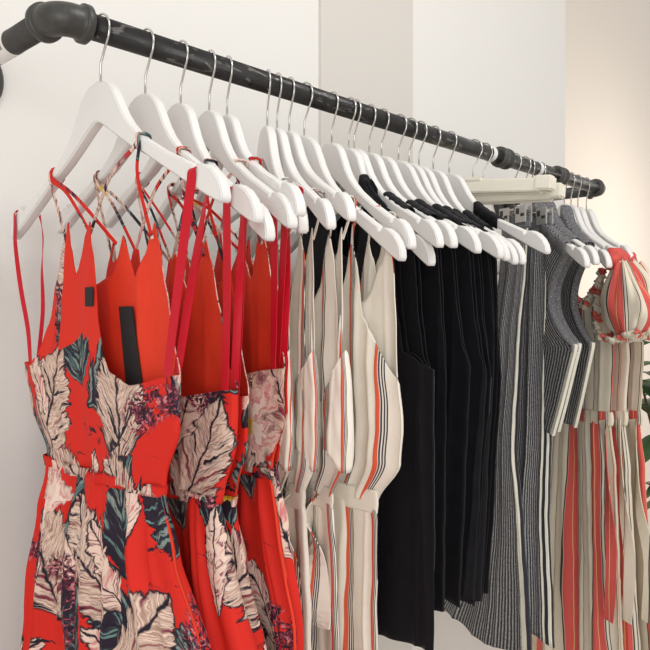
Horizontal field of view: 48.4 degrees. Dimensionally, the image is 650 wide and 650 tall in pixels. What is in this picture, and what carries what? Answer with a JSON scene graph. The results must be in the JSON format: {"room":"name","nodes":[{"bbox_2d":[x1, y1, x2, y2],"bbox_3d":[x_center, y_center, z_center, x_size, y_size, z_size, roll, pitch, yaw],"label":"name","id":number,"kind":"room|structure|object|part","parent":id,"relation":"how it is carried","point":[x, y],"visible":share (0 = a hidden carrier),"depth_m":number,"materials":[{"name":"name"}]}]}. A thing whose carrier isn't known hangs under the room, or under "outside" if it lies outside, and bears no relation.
{"room":"clothing store","nodes":[
{"label":"clothing store","id":0,"kind":"room"},
{"bbox_2d":[192,157,303,649],"bbox_3d":[-0.113,0.270,0.872,0.069,0.914,0.410,0,0,-31],"label":"floral dress","id":1,"kind":"object","parent":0,"point":[281,508],"visible":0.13,"depth_m":0.75,"materials":[{"name":"red fabric"}]},
{"bbox_2d":[0,0,564,649],"bbox_3d":[-1.369,-0.604,0.623,0.950,4.000,5.030,0,1,43],"label":"wall","id":2,"kind":"structure","parent":0,"point":[492,72],"depth_m":1.13,"materials":[{"name":"paint"}]},
{"bbox_2d":[0,1,605,214],"bbox_3d":[0.103,-0.314,1.288,0.273,0.100,1.427,0,1,43],"label":"rail","id":3,"kind":"object","parent":2,"relation":"attached to","point":[47,22],"visible":0.87,"depth_m":0.87,"materials":[{"name":"black metal"}]},
{"bbox_2d":[11,12,230,239],"bbox_3d":[-0.236,-0.217,0.761,0.419,0.222,0.012,0,1,43],"label":"wooden hanger","id":4,"kind":"object","parent":3,"relation":"hanging from","point":[103,103],"visible":0.9,"depth_m":0.74,"materials":[{"name":"white wood"}]},
{"bbox_2d":[13,131,211,649],"bbox_3d":[-0.235,0.271,0.765,0.434,0.914,0.086,0,1,43],"label":"floral dress","id":5,"kind":"object","parent":4,"relation":"hanging from","point":[105,570],"visible":0.99,"depth_m":0.73,"materials":[{"name":"red fabric"}]},
{"bbox_2d":[56,28,263,233],"bbox_3d":[-0.205,-0.211,0.806,0.013,0.234,0.418,0,1,-44],"label":"wooden hanger","id":6,"kind":"object","parent":3,"relation":"hanging from","point":[148,111],"visible":0.66,"depth_m":0.78,"materials":[{"name":"white wood"}]},
{"bbox_2d":[93,146,257,649],"bbox_3d":[-0.184,0.271,0.793,0.096,0.913,0.436,0,1,-44],"label":"floral dress","id":7,"kind":"object","parent":6,"relation":"hanging from","point":[203,457],"visible":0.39,"depth_m":0.71,"materials":[{"name":"red fabric"}]},
{"bbox_2d":[105,39,275,240],"bbox_3d":[-0.178,-0.204,0.849,0.014,0.247,0.415,0,0,-37],"label":"wooden hanger","id":8,"kind":"object","parent":3,"relation":"hanging from","point":[183,119],"visible":0.56,"depth_m":0.82,"materials":[{"name":"white wood"}]},
{"bbox_2d":[135,158,266,649],"bbox_3d":[-0.161,0.267,0.831,0.082,0.920,0.421,0,0,-38],"label":"floral dress","id":9,"kind":"object","parent":8,"relation":"hanging from","point":[230,498],"visible":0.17,"depth_m":0.74,"materials":[{"name":"red fabric"}]},
{"bbox_2d":[145,49,297,240],"bbox_3d":[-0.143,-0.211,0.871,0.012,0.234,0.418,0,0,-33],"label":"wooden hanger","id":10,"kind":"object","parent":3,"relation":"hanging from","point":[213,128],"visible":0.7,"depth_m":0.82,"materials":[{"name":"white wood"}]},
{"bbox_2d":[167,158,298,649],"bbox_3d":[-0.128,0.271,0.855,0.077,0.913,0.426,0,0,-35],"label":"floral dress","id":11,"kind":"object","parent":10,"relation":"hanging from","point":[258,519],"visible":0.38,"depth_m":0.76,"materials":[{"name":"red fabric"}]},
{"bbox_2d":[176,55,306,251],"bbox_3d":[-0.119,-0.217,0.884,0.013,0.222,0.419,0,0,-28],"label":"wooden hanger","id":12,"kind":"object","parent":3,"relation":"hanging from","point":[233,125],"visible":0.5,"depth_m":0.82,"materials":[{"name":"white wood"}]},
{"bbox_2d":[256,69,308,233],"bbox_3d":[-0.076,-0.213,0.939,0.013,0.231,0.377,0,0,-17],"label":"wooden hanger","id":13,"kind":"object","parent":3,"relation":"hanging from","point":[268,151],"visible":0.57,"depth_m":0.90,"materials":[{"name":"white wood"}]},
{"bbox_2d":[251,177,298,490],"bbox_3d":[-0.091,0.335,0.957,0.043,1.019,0.248,0,0,-23],"label":"striped dress","id":14,"kind":"object","parent":13,"relation":"hanging from","point":[286,455],"visible":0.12,"depth_m":0.85,"materials":[{"name":"beige fabric"}]},
{"bbox_2d":[234,72,335,252],"bbox_3d":[-0.063,-0.216,0.946,0.013,0.225,0.369,0,0,-23],"label":"wooden hanger","id":15,"kind":"object","parent":3,"relation":"hanging from","point":[322,208],"visible":0.66,"depth_m":0.87,"materials":[{"name":"white wood"}]},
{"bbox_2d":[253,188,325,649],"bbox_3d":[-0.069,0.342,0.960,0.046,1.005,0.277,0,0,-25],"label":"striped dress","id":16,"kind":"object","parent":15,"relation":"hanging from","point":[306,391],"visible":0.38,"depth_m":0.86,"materials":[{"name":"beige fabric"}]},
{"bbox_3d":[-0.045,0.282,0.880,0.021,0.161,0.057,0,0,-27],"label":"sash","id":17,"kind":"part","parent":16,"relation":"part of","materials":[{"name":"fabric"}]},
{"bbox_3d":[-0.069,0.525,0.966,0.045,0.639,0.270,0,0,-27],"label":"trouser leg","id":18,"kind":"part","parent":16,"relation":"part of","materials":[{"name":"beige fabric"}]},
{"bbox_2d":[246,76,356,257],"bbox_3d":[-0.045,-0.214,0.954,0.013,0.229,0.360,0,0,-25],"label":"wooden hanger","id":19,"kind":"object","parent":3,"relation":"hanging from","point":[342,203],"visible":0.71,"depth_m":0.89,"materials":[{"name":"white wood"}]},
{"bbox_2d":[305,195,356,649],"bbox_3d":[-0.044,0.353,0.968,0.048,0.983,0.296,0,0,-28],"label":"striped dress","id":20,"kind":"object","parent":19,"relation":"hanging from","point":[333,364],"visible":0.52,"depth_m":0.86,"materials":[{"name":"beige fabric"}]},
{"bbox_3d":[-0.010,0.282,0.874,0.021,0.161,0.057,0,0,-28],"label":"sash","id":21,"kind":"part","parent":20,"relation":"part of","materials":[{"name":"beige fabric"}]},
{"bbox_3d":[-0.042,0.525,0.972,0.042,0.639,0.293,0,0,-28],"label":"trouser leg","id":22,"kind":"part","parent":20,"relation":"part of","materials":[{"name":"beige fabric"}]},
{"bbox_2d":[210,81,406,260],"bbox_3d":[-0.044,-0.202,0.998,0.013,0.253,0.413,0,1,-41],"label":"wooden hanger","id":23,"kind":"object","parent":3,"relation":"hanging from","point":[388,239],"visible":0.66,"depth_m":0.90,"materials":[{"name":"white wood"}]},
{"bbox_2d":[333,209,403,649],"bbox_3d":[-0.017,0.356,0.978,0.047,0.977,0.332,0,1,-39],"label":"striped dress","id":24,"kind":"object","parent":23,"relation":"hanging from","point":[369,325],"visible":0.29,"depth_m":0.89,"materials":[{"name":"beige fabric"}]},
{"bbox_3d":[-0.021,0.528,0.985,0.047,0.633,0.318,0,1,-39],"label":"trouser leg","id":25,"kind":"part","parent":24,"relation":"part of","materials":[{"name":"beige fabric"}]},
{"bbox_2d":[278,91,416,249],"bbox_3d":[0.004,-0.210,1.031,0.013,0.239,0.417,0,0,-28],"label":"wooden hanger","id":26,"kind":"object","parent":3,"relation":"hanging from","point":[335,156],"visible":0.59,"depth_m":0.96,"materials":[{"name":"white wood"}]},
{"bbox_2d":[292,205,395,301],"bbox_3d":[0.004,0.351,1.027,0.046,0.986,0.293,0,0,-31],"label":"striped dress","id":27,"kind":"object","parent":26,"relation":"hanging from","point":[369,269],"visible":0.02,"depth_m":0.93,"materials":[{"name":"beige fabric"}]},
{"bbox_2d":[278,97,435,265],"bbox_3d":[0.021,-0.202,1.067,0.012,0.255,0.413,0,0,-33],"label":"wooden hanger","id":28,"kind":"object","parent":3,"relation":"hanging from","point":[424,250],"visible":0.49,"depth_m":1.01,"materials":[{"name":"white wood"}]},
{"bbox_2d":[302,174,434,649],"bbox_3d":[0.035,0.094,1.046,0.036,0.644,0.367,0,0,-36],"label":"dress","id":29,"kind":"object","parent":28,"relation":"hanging from","point":[406,507],"visible":0.38,"depth_m":0.93,"materials":[{"name":"black fabric"}]},
{"bbox_2d":[290,98,443,252],"bbox_3d":[0.038,-0.212,1.063,0.012,0.234,0.418,0,0,-30],"label":"wooden hanger","id":30,"kind":"object","parent":3,"relation":"hanging from","point":[427,229],"visible":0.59,"depth_m":0.94,"materials":[{"name":"white wood"}]},
{"bbox_2d":[383,191,434,393],"bbox_3d":[0.040,0.102,1.060,0.038,0.588,0.358,0,0,-32],"label":"dress","id":31,"kind":"object","parent":30,"relation":"hanging from","point":[410,268],"visible":0.11,"depth_m":0.94,"materials":[{"name":"black fabric"}]},
{"bbox_2d":[335,103,457,247],"bbox_3d":[0.062,-0.213,1.086,0.013,0.232,0.418,0,0,-29],"label":"wooden hanger","id":32,"kind":"object","parent":3,"relation":"hanging from","point":[450,237],"visible":0.48,"depth_m":1.03,"materials":[{"name":"white wood"}]},
{"bbox_2d":[336,200,446,611],"bbox_3d":[0.062,0.101,1.085,0.033,0.569,0.352,0,0,-32],"label":"dress","id":33,"kind":"object","parent":32,"relation":"hanging from","point":[431,276],"visible":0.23,"depth_m":0.94,"materials":[{"name":"black fabric"}]},
{"bbox_2d":[357,108,481,253],"bbox_3d":[0.080,-0.212,1.109,0.013,0.236,0.418,0,0,-35],"label":"wooden hanger","id":34,"kind":"object","parent":3,"relation":"hanging from","point":[467,237],"visible":0.41,"depth_m":1.04,"materials":[{"name":"white wood"}]},
{"bbox_2d":[337,199,470,606],"bbox_3d":[0.086,0.094,1.102,0.037,0.573,0.360,0,0,-36],"label":"dress","id":35,"kind":"object","parent":34,"relation":"hanging from","point":[458,365],"visible":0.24,"depth_m":0.97,"materials":[{"name":"black fabric"}]},
{"bbox_2d":[351,113,503,258],"bbox_3d":[0.107,-0.210,1.141,0.012,0.239,0.417,0,1,-40],"label":"wooden hanger","id":36,"kind":"object","parent":3,"relation":"hanging from","point":[490,244],"visible":0.47,"depth_m":1.09,"materials":[{"name":"white wood"}]},
{"bbox_2d":[408,117,509,260],"bbox_3d":[0.126,-0.210,1.163,0.013,0.241,0.417,0,0,-37],"label":"wooden hanger","id":37,"kind":"object","parent":3,"relation":"hanging from","point":[420,172],"visible":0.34,"depth_m":1.11,"materials":[{"name":"white wood"}]},
{"bbox_2d":[443,205,491,605],"bbox_3d":[0.128,0.107,1.161,0.038,0.606,0.347,0,0,-34],"label":"dress","id":38,"kind":"object","parent":37,"relation":"hanging from","point":[477,257],"visible":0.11,"depth_m":1.04,"materials":[{"name":"black fabric"}]},
{"bbox_2d":[417,120,518,264],"bbox_3d":[0.142,-0.208,1.183,0.013,0.244,0.416,0,1,-38],"label":"wooden hanger","id":39,"kind":"object","parent":3,"relation":"hanging from","point":[514,260],"visible":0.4,"depth_m":1.13,"materials":[{"name":"white wood"}]},
{"bbox_2d":[431,125,525,264],"bbox_3d":[0.171,-0.209,1.212,0.012,0.242,0.417,0,0,-34],"label":"wooden hanger","id":40,"kind":"object","parent":3,"relation":"hanging from","point":[442,179],"visible":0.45,"depth_m":1.16,"materials":[{"name":"white wood"}]},
{"bbox_2d":[445,131,550,253],"bbox_3d":[0.210,-0.218,1.236,0.013,0.225,0.419,0,0,-35],"label":"wooden hanger","id":41,"kind":"object","parent":3,"relation":"hanging from","point":[535,240],"visible":0.49,"depth_m":1.13,"materials":[{"name":"white wood"}]},
{"bbox_2d":[473,201,503,593],"bbox_3d":[0.189,0.117,1.260,0.040,0.644,0.295,0,0,-35],"label":"dress","id":42,"kind":"object","parent":41,"relation":"hanging from","point":[482,212],"visible":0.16,"depth_m":1.15,"materials":[{"name":"black fabric"}]},
{"bbox_2d":[463,139,556,195],"bbox_3d":[0.263,-0.277,1.288,0.291,0.109,0.029,0,0,34],"label":"hanger","id":43,"kind":"object","parent":3,"relation":"hanging from","point":[539,184],"visible":0.62,"depth_m":1.24,"materials":[{"name":"white plastic"}]},
{"bbox_3d":[0.263,-0.257,1.288,0.040,0.010,0.026,0,0,34],"label":"hinge plate","id":44,"kind":"part","parent":43,"relation":"part of","materials":[{"name":"beige metal"}]},
{"bbox_2d":[499,153,531,222],"bbox_3d":[0.366,-0.263,1.393,0.020,0.137,0.068,0,0,-32],"label":"hanger","id":45,"kind":"object","parent":3,"relation":"hanging from","point":[520,211],"visible":0.62,"depth_m":1.38,"materials":[{"name":"silver metal"}]},
{"bbox_2d":[444,212,531,649],"bbox_3d":[0.320,0.212,1.471,0.042,0.848,0.263,0,0,-32],"label":"trousers","id":46,"kind":"object","parent":45,"relation":"hanging from","point":[501,620],"visible":0.52,"depth_m":1.40,"materials":[{"name":"grey fabric"}]},
{"bbox_2d":[474,142,565,204],"bbox_3d":[0.286,-0.273,1.313,0.291,0.117,0.029,0,0,33],"label":"hanger","id":47,"kind":"object","parent":3,"relation":"hanging from","point":[559,193],"visible":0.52,"depth_m":1.27,"materials":[{"name":"white plastic"}]},
{"bbox_2d":[523,156,552,224],"bbox_3d":[0.403,-0.261,1.403,0.020,0.141,0.084,0,0,-32],"label":"hanger","id":48,"kind":"object","parent":3,"relation":"hanging from","point":[541,213],"visible":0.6,"depth_m":1.38,"materials":[{"name":"silver metal"}]},
{"bbox_2d":[517,215,554,647],"bbox_3d":[0.387,0.201,1.427,0.042,0.818,0.158,0,0,-32],"label":"trousers","id":49,"kind":"object","parent":48,"relation":"hanging from","point":[534,445],"visible":0.38,"depth_m":1.39,"materials":[{"name":"grey fabric"}]},
{"bbox_2d":[497,162,599,274],"bbox_3d":[0.441,-0.220,1.479,0.013,0.225,0.419,0,0,-11],"label":"wooden hanger","id":50,"kind":"object","parent":3,"relation":"hanging from","point":[591,251],"visible":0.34,"depth_m":1.29,"materials":[{"name":"white wood"}]},
{"bbox_2d":[545,201,581,431],"bbox_3d":[0.444,-0.019,1.462,0.029,0.460,0.274,0,0,-11],"label":"vest","id":51,"kind":"object","parent":50,"relation":"hanging from","point":[557,221],"visible":0.16,"depth_m":1.39,"materials":[{"name":"grey fabric"}]},
{"bbox_2d":[520,158,590,267],"bbox_3d":[0.407,-0.216,1.450,0.013,0.232,0.418,0,0,-13],"label":"wooden hanger","id":52,"kind":"object","parent":3,"relation":"hanging from","point":[578,254],"visible":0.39,"depth_m":1.27,"materials":[{"name":"white wood"}]},
{"bbox_2d":[532,202,578,435],"bbox_3d":[0.414,-0.018,1.420,0.028,0.459,0.290,0,0,-13],"label":"shirt","id":53,"kind":"object","parent":52,"relation":"hanging from","point":[560,350],"visible":0.39,"depth_m":1.34,"materials":[{"name":"grey fabric"}]},
{"bbox_2d":[557,183,611,267],"bbox_3d":[0.513,-0.220,1.555,0.013,0.225,0.419,0,0,-5],"label":"wooden hanger","id":54,"kind":"object","parent":3,"relation":"hanging from","point":[605,258],"visible":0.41,"depth_m":1.36,"materials":[{"name":"white wood"}]},
{"bbox_2d":[560,205,595,427],"bbox_3d":[0.500,-0.020,1.518,0.027,0.460,0.280,0,0,-6],"label":"vest","id":55,"kind":"object","parent":54,"relation":"hanging from","point":[571,283],"visible":0.4,"depth_m":1.45,"materials":[{"name":"grey fabric"}]},
{"bbox_2d":[531,247,649,649],"bbox_3d":[0.529,0.391,1.537,0.101,1.078,0.482,0,0,-17],"label":"striped dress","id":56,"kind":"object","parent":54,"relation":"hanging from","point":[584,522],"visible":0.56,"depth_m":1.48,"materials":[{"name":"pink fabric"}]},
{"bbox_2d":[570,172,614,250],"bbox_3d":[0.536,-0.219,1.572,0.014,0.229,0.419,0,0,-3],"label":"wooden hanger","id":57,"kind":"object","parent":3,"relation":"hanging from","point":[579,219],"visible":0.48,"depth_m":1.51,"materials":[{"name":"white wood"}]},
{"bbox_2d":[578,248,649,649],"bbox_3d":[0.570,0.390,1.566,0.090,1.081,0.469,0,0,-7],"label":"striped dress","id":58,"kind":"object","parent":57,"relation":"hanging from","point":[631,635],"visible":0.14,"depth_m":1.44,"materials":[{"name":"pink fabric"}]},
{"bbox_2d":[577,174,615,247],"bbox_3d":[0.560,-0.219,1.597,0.012,0.229,0.419,0,0,-3],"label":"wooden hanger","id":59,"kind":"object","parent":3,"relation":"hanging from","point":[582,210],"visible":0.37,"depth_m":1.55,"materials":[{"name":"white wood"}]},
{"bbox_2d":[585,177,632,257],"bbox_3d":[0.590,-0.216,1.623,0.012,0.236,0.418,0,0,-3],"label":"wooden hanger","id":60,"kind":"object","parent":3,"relation":"hanging from","point":[592,218],"visible":0.48,"depth_m":1.56,"materials":[{"name":"white wood"}]},
{"bbox_2d":[319,0,412,649],"bbox_3d":[0.089,-0.610,1.468,0.006,4.000,0.289,0,1,43],"label":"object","id":61,"kind":"structure","parent":2,"relation":"attached to","point":[366,46],"depth_m":1.47,"materials":[{"name":"paint"}]},
{"bbox_2d":[351,203,486,599],"bbox_3d":[0.114,0.100,1.137,0.040,0.590,0.357,0,0,-38],"label":"dress","id":62,"kind":"object","parent":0,"point":[466,286],"visible":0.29,"depth_m":1.01,"materials":[{"name":"black fabric"}]},
{"bbox_2d":[453,208,494,601],"bbox_3d":[0.144,0.110,1.183,0.034,0.616,0.337,0,0,-37],"label":"dress","id":63,"kind":"object","parent":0,"point":[485,257],"visible":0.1,"depth_m":1.06,"materials":[{"name":"black fabric"}]},
{"bbox_2d":[462,210,497,600],"bbox_3d":[0.167,0.115,1.217,0.038,0.628,0.320,0,0,-35],"label":"dress","id":64,"kind":"object","parent":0,"point":[469,214],"visible":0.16,"depth_m":1.09,"materials":[{"name":"black fabric"}]},
{"bbox_2d":[565,0,649,528],"bbox_3d":[1.948,-0.633,4.712,0.150,4.000,5.470,0,1,43],"label":"wall","id":65,"kind":"structure","parent":0,"point":[607,42],"depth_m":4.39,"materials":[{"name":"paint"}]},
{"bbox_2d":[578,251,649,649],"bbox_3d":[0.583,0.391,1.595,0.107,1.078,0.475,0,0,-17],"label":"striped dress","id":66,"kind":"object","parent":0,"point":[634,391],"visible":0.13,"depth_m":1.46,"materials":[{"name":"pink fabric"}]},
{"bbox_3d":[0.648,1.435,2.150,8.000,0.100,10.000,0,1,43],"label":"floor","id":67,"kind":"structure","parent":0,"visible":0},
{"bbox_2d":[641,340,649,509],"bbox_3d":[1.474,0.719,3.028,0.548,1.320,0.602,0,0,18],"label":"potted plant","id":68,"kind":"object","parent":67,"relation":"on","point":[645,406],"visible":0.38,"depth_m":3.00,"materials":[{"name":"green plant"}]},
{"bbox_3d":[1.411,0.584,3.049,0.173,0.752,0.018,0,0,37],"label":"stem","id":69,"kind":"part","parent":68,"relation":"part of","materials":[{"name":"plant"}]}
]}

